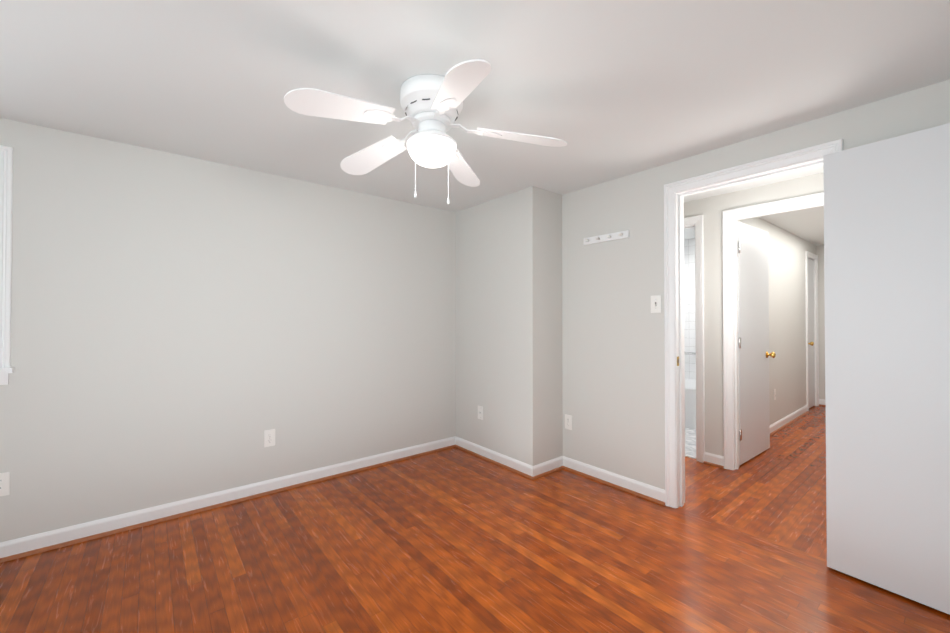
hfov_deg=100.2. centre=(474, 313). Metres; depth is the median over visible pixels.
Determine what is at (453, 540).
floor
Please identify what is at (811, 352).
closet door
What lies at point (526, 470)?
baseboard
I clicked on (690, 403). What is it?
bathtub
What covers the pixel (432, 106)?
ceiling fan
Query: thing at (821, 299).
wall
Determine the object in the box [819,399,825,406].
baseboard
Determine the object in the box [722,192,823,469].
door frame
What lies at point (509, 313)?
wall
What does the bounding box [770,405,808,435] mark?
baseboard
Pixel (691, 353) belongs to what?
grab bar
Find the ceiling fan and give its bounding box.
[284,59,566,203]
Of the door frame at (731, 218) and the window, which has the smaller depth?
the window
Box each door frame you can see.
[664,139,842,507]
[684,215,704,462]
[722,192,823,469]
[805,251,818,410]
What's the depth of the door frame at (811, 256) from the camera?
5.56 m
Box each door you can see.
[738,221,775,464]
[807,258,814,407]
[823,123,949,614]
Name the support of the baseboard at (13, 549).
attached to the wall at (184, 327)
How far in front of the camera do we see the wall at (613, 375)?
2.83 m
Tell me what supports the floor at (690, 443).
on the floor at (453, 540)
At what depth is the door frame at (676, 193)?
2.59 m
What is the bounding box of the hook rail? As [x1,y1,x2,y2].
[584,230,628,244]
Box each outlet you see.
[0,472,9,495]
[264,429,274,446]
[478,406,482,419]
[565,414,571,429]
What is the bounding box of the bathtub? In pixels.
[685,378,695,429]
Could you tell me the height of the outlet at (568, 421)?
0.118 m
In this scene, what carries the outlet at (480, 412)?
attached to the wall at (509, 313)
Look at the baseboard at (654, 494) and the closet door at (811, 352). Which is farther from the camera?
the closet door at (811, 352)
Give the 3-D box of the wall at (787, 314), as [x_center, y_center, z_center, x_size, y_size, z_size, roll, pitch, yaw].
[3.483,0.151,4.595,3.644,2.255,0.120,0,-1,-39]
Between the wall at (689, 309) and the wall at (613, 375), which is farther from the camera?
the wall at (689, 309)
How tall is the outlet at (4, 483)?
0.118 m
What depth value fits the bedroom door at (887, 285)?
1.78 m
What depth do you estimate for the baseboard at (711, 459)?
3.31 m
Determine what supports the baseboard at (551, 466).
attached to the wall at (509, 313)
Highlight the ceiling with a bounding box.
[0,0,949,245]
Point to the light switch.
(655, 303)
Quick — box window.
[0,145,14,384]
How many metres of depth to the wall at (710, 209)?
3.32 m
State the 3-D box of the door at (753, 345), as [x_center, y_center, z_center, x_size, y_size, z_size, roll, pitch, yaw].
[2.469,0.242,3.536,0.740,2.026,0.171,0,-1,-38]
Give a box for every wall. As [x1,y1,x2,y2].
[0,118,455,541]
[456,186,562,465]
[562,79,949,489]
[684,173,823,455]
[684,238,695,378]
[738,217,815,424]
[816,245,824,398]
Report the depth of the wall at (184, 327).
2.55 m
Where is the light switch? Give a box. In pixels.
[651,295,660,312]
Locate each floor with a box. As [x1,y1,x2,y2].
[0,406,949,632]
[685,428,695,458]
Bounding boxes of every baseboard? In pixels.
[0,436,455,562]
[456,436,539,479]
[540,456,563,476]
[564,456,664,505]
[704,452,723,467]
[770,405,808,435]
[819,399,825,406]
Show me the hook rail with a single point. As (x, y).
(607, 237)
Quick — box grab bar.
[684,352,695,354]
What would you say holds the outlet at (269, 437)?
attached to the wall at (184, 327)
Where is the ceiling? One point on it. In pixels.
(607, 90)
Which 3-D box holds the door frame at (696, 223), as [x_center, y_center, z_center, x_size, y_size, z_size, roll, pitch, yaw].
[1.735,0.213,3.760,0.158,2.114,0.848,0,-1,-39]

